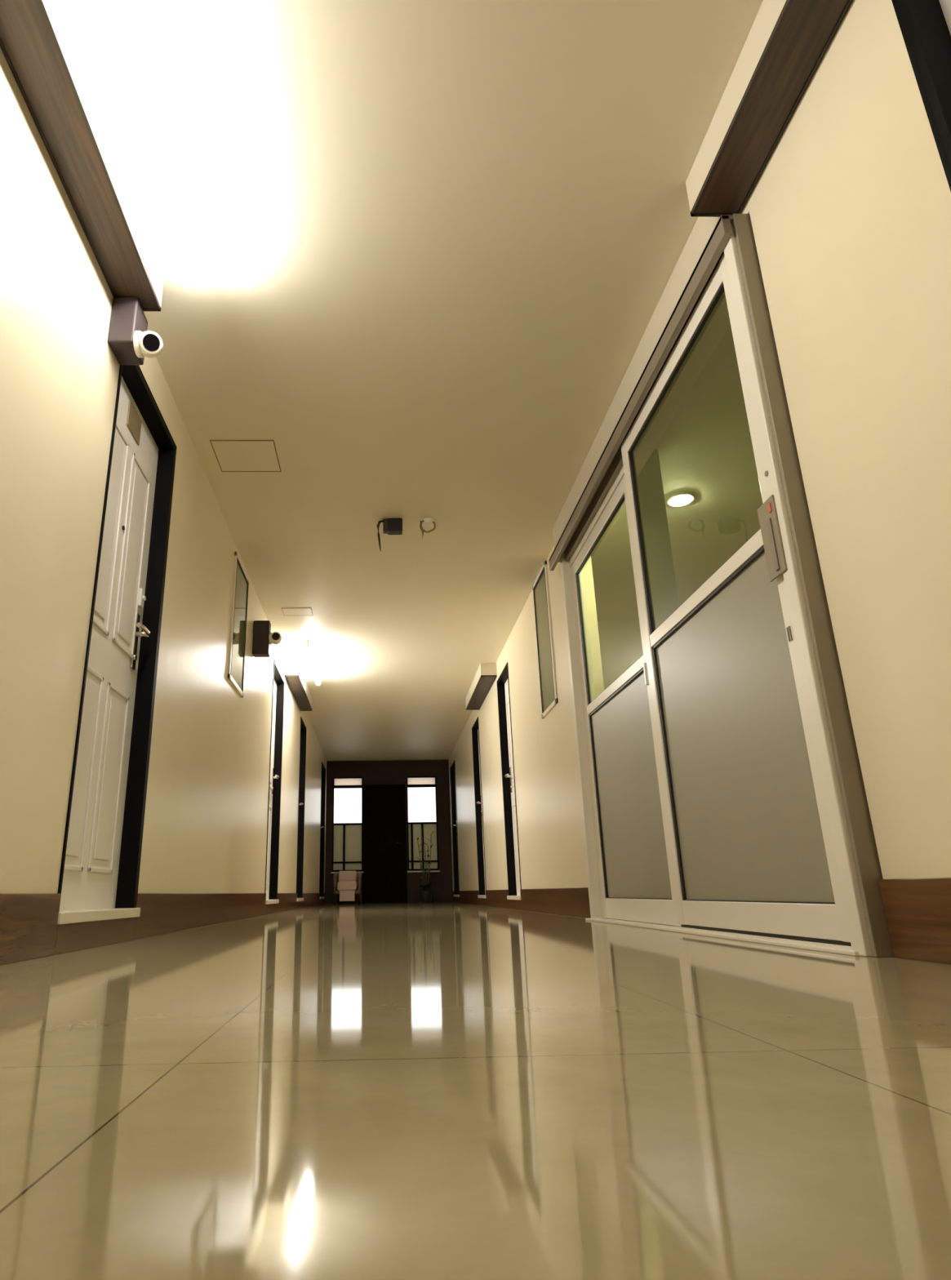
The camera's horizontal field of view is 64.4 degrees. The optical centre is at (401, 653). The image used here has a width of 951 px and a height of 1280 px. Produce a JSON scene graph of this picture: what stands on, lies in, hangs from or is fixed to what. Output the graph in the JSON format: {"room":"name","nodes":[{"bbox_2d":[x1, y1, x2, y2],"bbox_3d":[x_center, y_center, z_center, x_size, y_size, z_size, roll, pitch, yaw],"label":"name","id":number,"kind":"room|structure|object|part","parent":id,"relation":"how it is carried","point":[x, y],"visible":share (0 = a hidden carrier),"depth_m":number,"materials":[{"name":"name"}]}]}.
{"room":"building corridor","nodes":[
{"label":"building corridor","id":0,"kind":"room"},
{"bbox_2d":[0,46,327,893],"bbox_3d":[-1.165,0.552,5.044,0.160,2.352,16.000,0,-18,-2],"label":"wall","id":1,"kind":"structure","parent":0,"point":[206,822],"depth_m":2.38,"materials":[{"name":"beige paint"}]},
{"bbox_2d":[57,364,177,924],"bbox_3d":[-1.080,-0.090,2.836,0.140,2.070,0.750,0,-18,-2],"label":"door","id":2,"kind":"structure","parent":1,"relation":"in","point":[100,865],"depth_m":2.91,"materials":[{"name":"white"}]},
{"bbox_3d":[-1.065,0.880,2.528,0.140,0.033,0.750,0,-18,-2],"label":"sill","id":3,"kind":"part","parent":2,"relation":"part of","materials":[{"name":"white stone"}]},
{"bbox_3d":[-1.105,-0.957,3.107,0.006,0.120,0.150,0,-18,-2],"label":"number plate","id":4,"kind":"part","parent":2,"relation":"part of","materials":[{"name":"gold metal"}]},
{"bbox_3d":[-1.067,-0.068,3.051,0.068,0.240,0.139,0,-18,-2],"label":"handle","id":5,"kind":"part","parent":2,"relation":"part of","materials":[{"name":"silver metal"}]},
{"bbox_2d":[0,893,325,964],"bbox_3d":[-1.073,1.591,4.715,0.032,0.168,16.000,0,-18,-2],"label":"baseboard","id":6,"kind":"structure","parent":1,"relation":"attached to","point":[29,929],"depth_m":2.69,"materials":[{"name":"brown wood"}]},
{"bbox_2d":[227,551,248,697],"bbox_3d":[-1.108,-0.188,5.013,0.064,0.860,0.490,0,-18,-2],"label":"window","id":7,"kind":"structure","parent":1,"relation":"in","point":[237,641],"depth_m":5.03,"materials":[{"name":"glass"}]},
{"bbox_2d":[231,564,246,688],"bbox_3d":[-1.093,-0.188,5.014,0.004,0.800,0.430,0,-18,-2],"label":"blind","id":8,"kind":"object","parent":7,"relation":"attached to","point":[239,620],"depth_m":5.06,"materials":[{"name":"beige"}]},
{"bbox_2d":[252,620,281,657],"bbox_3d":[-1.000,-0.115,5.617,0.209,0.265,0.101,0,-18,-2],"label":"security camera","id":9,"kind":"object","parent":1,"relation":"attached to","point":[263,637],"visible":1,"depth_m":5.58,"materials":[{"name":"grey plastic"}]},
{"bbox_2d":[264,657,284,904],"bbox_3d":[-1.176,1.138,6.692,0.140,2.070,0.745,0,-18,-2],"label":"door","id":10,"kind":"structure","parent":1,"relation":"in","point":[278,682],"depth_m":6.92,"materials":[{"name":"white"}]},
{"bbox_3d":[-1.161,2.108,6.383,0.140,0.033,0.745,0,-18,-2],"label":"sill","id":11,"kind":"part","parent":10,"relation":"part of","materials":[{"name":"white stone"}]},
{"bbox_3d":[-1.162,1.160,6.904,0.068,0.240,0.139,0,-18,-2],"label":"handle","id":12,"kind":"part","parent":10,"relation":"part of","materials":[{"name":"silver metal"}]},
{"bbox_2d":[296,716,306,901],"bbox_3d":[-1.229,1.824,8.845,0.140,2.070,0.665,0,-18,-2],"label":"door","id":13,"kind":"structure","parent":1,"relation":"in","point":[303,728],"depth_m":9.07,"materials":[{"name":"black wood"}]},
{"bbox_3d":[-1.214,2.794,8.536,0.140,0.033,0.665,0,-18,-2],"label":"sill","id":14,"kind":"part","parent":13,"relation":"part of","materials":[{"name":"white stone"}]},
{"bbox_2d":[319,761,325,898],"bbox_3d":[-1.306,2.810,11.941,0.140,2.070,0.825,0,-18,-2],"label":"door","id":15,"kind":"structure","parent":1,"relation":"in","point":[323,770],"depth_m":12.25,"materials":[{"name":"black wood"}]},
{"bbox_2d":[324,760,453,903],"bbox_3d":[-0.221,2.992,12.762,2.432,2.352,0.140,0,-18,-2],"label":"wall","id":16,"kind":"structure","parent":0,"point":[388,771],"depth_m":12.83,"materials":[{"name":"brown paint"}]},
{"bbox_2d":[330,777,363,873],"bbox_3d":[-0.910,2.886,12.721,0.538,1.600,0.110,0,-18,-2],"label":"window","id":17,"kind":"structure","parent":16,"relation":"in","point":[347,837],"depth_m":12.66,"materials":[{"name":"black"}]},
{"bbox_3d":[-0.905,3.254,12.633,0.474,0.735,0.006,0,-18,-2],"label":"pane","id":18,"kind":"part","parent":17,"relation":"part of","materials":[{"name":"clear glass"}]},
{"bbox_3d":[-0.922,2.212,12.965,0.474,0.122,0.006,0,-18,-2],"label":"transom pane","id":19,"kind":"part","parent":17,"relation":"part of","materials":[{"name":"clear glass"}]},
{"bbox_2d":[362,784,407,903],"bbox_3d":[-0.288,3.179,12.649,0.735,1.930,0.159,0,-18,-2],"label":"door","id":20,"kind":"structure","parent":16,"relation":"in","point":[384,806],"depth_m":12.62,"materials":[{"name":"black wood"}]},
{"bbox_2d":[406,776,439,872],"bbox_3d":[0.357,2.877,12.755,0.541,1.600,0.110,0,-18,-2],"label":"window","id":21,"kind":"structure","parent":16,"relation":"in","point":[414,828],"depth_m":12.70,"materials":[{"name":"black"}]},
{"bbox_3d":[0.345,2.204,12.999,0.477,0.122,0.006,0,-18,-2],"label":"transom pane","id":22,"kind":"part","parent":21,"relation":"part of","materials":[{"name":"clear glass"}]},
{"bbox_3d":[0.361,3.245,12.668,0.477,0.735,0.006,0,-18,-2],"label":"pane","id":23,"kind":"part","parent":21,"relation":"part of","materials":[{"name":"clear glass"}]},
{"bbox_3d":[0.369,3.620,12.493,0.541,0.025,0.060,0,-18,-2],"label":"sill","id":24,"kind":"part","parent":21,"relation":"part of","materials":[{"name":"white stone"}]},
{"bbox_2d":[63,0,763,760],"bbox_3d":[1.441,-0.635,5.519,5.412,0.120,16.260,0,-18,-2],"label":"ceiling","id":25,"kind":"structure","parent":0,"point":[446,236],"depth_m":2.89,"materials":[{"name":"beige paint"}]},
{"bbox_2d":[0,0,164,311],"bbox_3d":[-0.927,-1.764,1.416,0.149,0.144,2.870,0,-18,-2],"label":"box","id":26,"kind":"object","parent":25,"relation":"attached to","point":[39,44],"visible":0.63,"depth_m":2.15,"materials":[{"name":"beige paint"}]},
{"bbox_2d":[107,297,163,364],"bbox_3d":[-0.939,-1.156,2.708,0.188,0.229,0.148,0,-18,-2],"label":"security camera","id":27,"kind":"object","parent":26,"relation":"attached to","point":[130,340],"visible":1,"depth_m":2.66,"materials":[{"name":"grey plastic"}]},
{"bbox_2d":[124,0,221,285],"bbox_3d":[-0.669,-1.571,2.122,0.056,0.092,1.320,0,-18,-2],"label":"tube light","id":28,"kind":"object","parent":25,"relation":"attached to","point":[140,12],"visible":1,"depth_m":2.17,"materials":[{"name":"white plastic"}]},
{"bbox_2d":[209,440,281,471],"bbox_3d":[-0.812,-1.037,3.943,0.323,0.002,0.300,0,-18,-2],"label":"access hatch","id":29,"kind":"object","parent":25,"relation":"attached to","point":[232,455],"visible":1,"depth_m":3.93,"materials":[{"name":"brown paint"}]},
{"bbox_2d":[281,608,312,615],"bbox_3d":[-0.848,-0.344,6.120,0.240,0.002,0.170,0,-18,-2],"label":"access hatch","id":30,"kind":"object","parent":25,"relation":"attached to","point":[286,611],"visible":1,"depth_m":6.12,"materials":[{"name":"brown"}]},
{"bbox_2d":[284,662,312,711],"bbox_3d":[-1.099,0.377,8.136,0.139,0.144,1.480,0,-18,-2],"label":"box","id":31,"kind":"object","parent":25,"relation":"attached to","point":[294,675],"visible":1,"depth_m":7.83,"materials":[{"name":"beige paint"}]},
{"bbox_2d":[305,640,320,685],"bbox_3d":[-0.858,0.103,7.331,0.056,0.117,1.170,0,-18,-2],"label":"tube light","id":32,"kind":"object","parent":25,"relation":"attached to","point":[308,651],"visible":1,"depth_m":7.16,"materials":[{"name":"white plastic"}]},
{"bbox_2d":[377,518,402,551],"bbox_3d":[-0.072,-0.722,4.606,0.158,0.221,0.060,0,-18,-2],"label":"ceiling speaker","id":33,"kind":"object","parent":25,"relation":"attached to","point":[390,526],"visible":1,"depth_m":4.60,"materials":[{"name":"black plastic"}]},
{"bbox_3d":[-0.129,-0.723,4.584,0.043,0.212,0.016,0,-18,-2],"label":"cord","id":34,"kind":"part","parent":33,"relation":"part of","materials":[{"name":"black plastic"}]},
{"bbox_2d":[419,517,435,538],"bbox_3d":[0.161,-0.761,4.635,0.100,0.136,0.086,0,-18,-2],"label":"ceiling fitting","id":35,"kind":"object","parent":25,"relation":"attached to","point":[426,522],"visible":1,"depth_m":4.62,"materials":[{"name":"white plastic"}]},
{"bbox_2d":[465,662,497,710],"bbox_3d":[0.860,0.376,8.232,0.159,0.144,1.430,0,-18,-2],"label":"box","id":36,"kind":"object","parent":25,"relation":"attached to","point":[486,675],"visible":1,"depth_m":7.94,"materials":[{"name":"beige paint"}]},
{"bbox_2d":[666,492,693,506],"bbox_3d":[1.649,-0.910,4.436,0.150,0.017,0.150,0,-18,-2],"label":"recessed light","id":37,"kind":"object","parent":25,"relation":"in","point":[682,499],"visible":1,"depth_m":4.42,"materials":[{"name":"white plastic"}]},
{"bbox_2d":[685,0,853,217],"bbox_3d":[1.034,-1.843,1.266,0.156,0.144,2.445,0,-18,-2],"label":"beam","id":38,"kind":"structure","parent":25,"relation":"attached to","point":[786,42],"depth_m":2.07,"materials":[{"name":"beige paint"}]},
{"bbox_2d":[0,902,950,1279],"bbox_3d":[-0.012,1.730,4.729,2.432,0.120,16.260,0,-18,-2],"label":"floor","id":39,"kind":"structure","parent":0,"point":[415,1091],"depth_m":0.57,"materials":[{"name":"tile"}]},
{"bbox_2d":[333,871,361,904],"bbox_3d":[-0.837,3.640,11.710,0.444,0.502,0.497,0,-18,-2],"label":"armchair","id":40,"kind":"object","parent":39,"relation":"on","point":[345,883],"visible":1,"depth_m":11.51,"materials":[{"name":"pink fabric"}]},
{"bbox_3d":[-1.026,3.641,11.664,0.064,0.476,0.420,0,-18,-2],"label":"arm","id":41,"kind":"part","parent":40,"relation":"part of","materials":[{"name":"brown wood"}]},
{"bbox_3d":[-0.836,3.711,11.689,0.380,0.050,0.400,0,-18,-2],"label":"seat frame","id":42,"kind":"part","parent":40,"relation":"part of","materials":[{"name":"brown wood"}]},
{"bbox_2d":[337,880,357,890],"bbox_3d":[-0.841,3.614,11.688,0.300,0.135,0.400,0,-18,-2],"label":"seat cushion","id":43,"kind":"object","parent":40,"relation":"on","point":[341,885],"depth_m":11.50,"materials":[{"name":"beige fabric"}]},
{"bbox_3d":[-0.843,3.641,11.931,0.380,0.310,0.060,0,-18,-2],"label":"backrest","id":44,"kind":"part","parent":40,"relation":"part of","materials":[{"name":"beige fabric"}]},
{"bbox_2d":[338,871,356,881],"bbox_3d":[-0.853,3.531,11.914,0.290,0.170,0.120,0,-18,-2],"label":"cushion","id":45,"kind":"object","parent":40,"relation":"on","point":[344,876],"depth_m":11.86,"materials":[{"name":"beige fabric"}]},
{"bbox_3d":[-0.646,3.638,11.675,0.064,0.476,0.420,0,-18,-2],"label":"arm","id":46,"kind":"part","parent":40,"relation":"part of","materials":[{"name":"brown wood"}]},
{"bbox_2d":[416,826,435,902],"bbox_3d":[0.389,3.352,12.008,0.297,1.192,0.252,-13,-21,33],"label":"potted plant","id":47,"kind":"object","parent":39,"relation":"on","point":[425,895],"visible":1,"depth_m":11.93,"materials":[{"name":"green plant"}]},
{"bbox_3d":[0.386,3.840,11.857,0.228,0.170,0.228,0,-18,-2],"label":"pot","id":48,"kind":"part","parent":47,"relation":"part of","materials":[{"name":"black ceramic"}]},
{"bbox_2d":[597,620,643,689],"bbox_3d":[2.601,0.844,6.147,2.880,2.352,0.100,0,-18,-2],"label":"wall","id":49,"kind":"structure","parent":0,"point":[620,641],"depth_m":6.37,"materials":[{"name":"beige paint"}]},
{"bbox_2d":[552,216,719,548],"bbox_3d":[1.024,-1.079,3.597,0.061,0.185,2.450,0,-18,-2],"label":"wall","id":50,"kind":"structure","parent":0,"point":[703,228],"depth_m":3.13,"materials":[{"name":"beige paint"}]},
{"bbox_2d":[448,0,950,891],"bbox_3d":[1.106,0.536,5.106,0.160,2.352,16.000,0,-18,-2],"label":"wall","id":51,"kind":"structure","parent":0,"point":[850,210],"depth_m":1.81,"materials":[{"name":"beige paint"}]},
{"bbox_2d":[449,760,459,897],"bbox_3d":[0.905,2.794,12.000,0.140,2.070,0.825,0,-18,-2],"label":"door","id":52,"kind":"structure","parent":51,"relation":"in","point":[453,790],"depth_m":12.29,"materials":[{"name":"black wood"}]},
{"bbox_2d":[471,716,486,897],"bbox_3d":[0.980,1.839,9.000,0.140,2.070,0.665,0,-18,-2],"label":"door","id":53,"kind":"structure","parent":51,"relation":"in","point":[475,729],"depth_m":9.22,"materials":[{"name":"black wood"}]},
{"bbox_3d":[0.956,1.849,9.172,0.068,0.240,0.139,0,-18,-2],"label":"handle","id":54,"kind":"part","parent":53,"relation":"part of","materials":[{"name":"silver metal"}]},
{"bbox_3d":[0.995,2.809,8.691,0.140,0.033,0.665,0,-18,-2],"label":"sill","id":55,"kind":"part","parent":53,"relation":"part of","materials":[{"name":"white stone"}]},
{"bbox_2d":[496,662,521,900],"bbox_3d":[1.032,1.163,6.880,0.140,2.070,0.675,0,-18,-2],"label":"door","id":56,"kind":"structure","parent":51,"relation":"in","point":[513,872],"depth_m":7.07,"materials":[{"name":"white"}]},
{"bbox_3d":[1.009,1.175,7.058,0.068,0.240,0.139,0,-18,-2],"label":"handle","id":57,"kind":"part","parent":56,"relation":"part of","materials":[{"name":"silver metal"}]},
{"bbox_3d":[1.048,2.134,6.572,0.140,0.033,0.675,0,-18,-2],"label":"sill","id":58,"kind":"part","parent":56,"relation":"part of","materials":[{"name":"white stone"}]},
{"bbox_2d":[532,560,558,718],"bbox_3d":[1.034,-0.095,5.310,0.064,1.020,0.470,0,-18,-2],"label":"window","id":59,"kind":"structure","parent":51,"relation":"in","point":[541,602],"depth_m":5.32,"materials":[{"name":"clear glass"}]},
{"bbox_2d":[534,570,554,711],"bbox_3d":[1.020,-0.095,5.310,0.004,0.960,0.410,0,-18,-2],"label":"blind","id":60,"kind":"object","parent":59,"relation":"attached to","point":[543,635],"depth_m":5.35,"materials":[{"name":"beige"}]},
{"bbox_2d":[452,877,950,964],"bbox_3d":[1.046,1.577,4.773,0.032,0.168,16.000,0,-18,-2],"label":"baseboard","id":61,"kind":"structure","parent":51,"relation":"attached to","point":[917,911],"depth_m":1.66,"materials":[{"name":"brown wood"}]},
{"bbox_2d":[548,213,893,957],"bbox_3d":[1.100,0.040,3.247,0.225,2.170,2.562,0,-18,-2],"label":"door","id":62,"kind":"structure","parent":51,"relation":"in","point":[722,793],"depth_m":2.42,"materials":[{"name":"beige metal"}]},
{"bbox_3d":[1.085,0.269,3.781,0.034,2.033,1.115,0,-18,-2],"label":"door","id":63,"kind":"part","parent":62,"relation":"part of","materials":[{"name":"beige metal"}]},
{"bbox_3d":[1.093,0.669,3.643,0.005,0.988,0.966,0,-18,-2],"label":"frosted pane","id":64,"kind":"part","parent":62,"relation":"part of","materials":[{"name":"grey glass"}]},
{"bbox_3d":[1.017,-0.953,3.562,0.090,0.075,2.560,0,-18,-2],"label":"rail","id":65,"kind":"part","parent":62,"relation":"part of","materials":[{"name":"brown"}]},
{"bbox_3d":[1.071,0.087,3.279,0.018,0.100,0.020,0,-18,-2],"label":"pull handle","id":66,"kind":"part","parent":62,"relation":"part of","materials":[{"name":"white plastic"}]},
{"bbox_3d":[1.058,-0.139,2.620,0.034,2.079,1.113,0,-18,-2],"label":"door","id":67,"kind":"part","parent":62,"relation":"part of","materials":[{"name":"beige metal"}]},
{"bbox_3d":[1.066,0.295,2.474,0.005,0.993,0.998,0,-18,-2],"label":"frosted pane","id":68,"kind":"part","parent":62,"relation":"part of","materials":[{"name":"grey glass"}]},
{"bbox_3d":[1.039,-0.324,2.104,0.007,0.228,0.087,0,-18,-2],"label":"lock plate","id":69,"kind":"part","parent":62,"relation":"part of","materials":[{"name":"grey metal"}]},
{"bbox_2d":[891,0,950,191],"bbox_3d":[1.177,-0.695,1.046,0.140,2.070,0.765,0,-18,-2],"label":"door","id":70,"kind":"structure","parent":51,"relation":"in","point":[925,25],"depth_m":1.59,"materials":[{"name":"black wood"}]},
{"bbox_3d":[2.729,1.247,3.345,2.980,0.120,5.200,0,-18,-2],"label":"floor","id":71,"kind":"structure","parent":0,"visible":0},
{"bbox_2d":[636,449,679,628],"bbox_3d":[1.293,0.072,3.657,0.142,2.351,0.150,0,-18,-2],"label":"wall","id":72,"kind":"structure","parent":71,"relation":"on","point":[653,508],"depth_m":3.78,"materials":[{"name":"green"}]}
]}

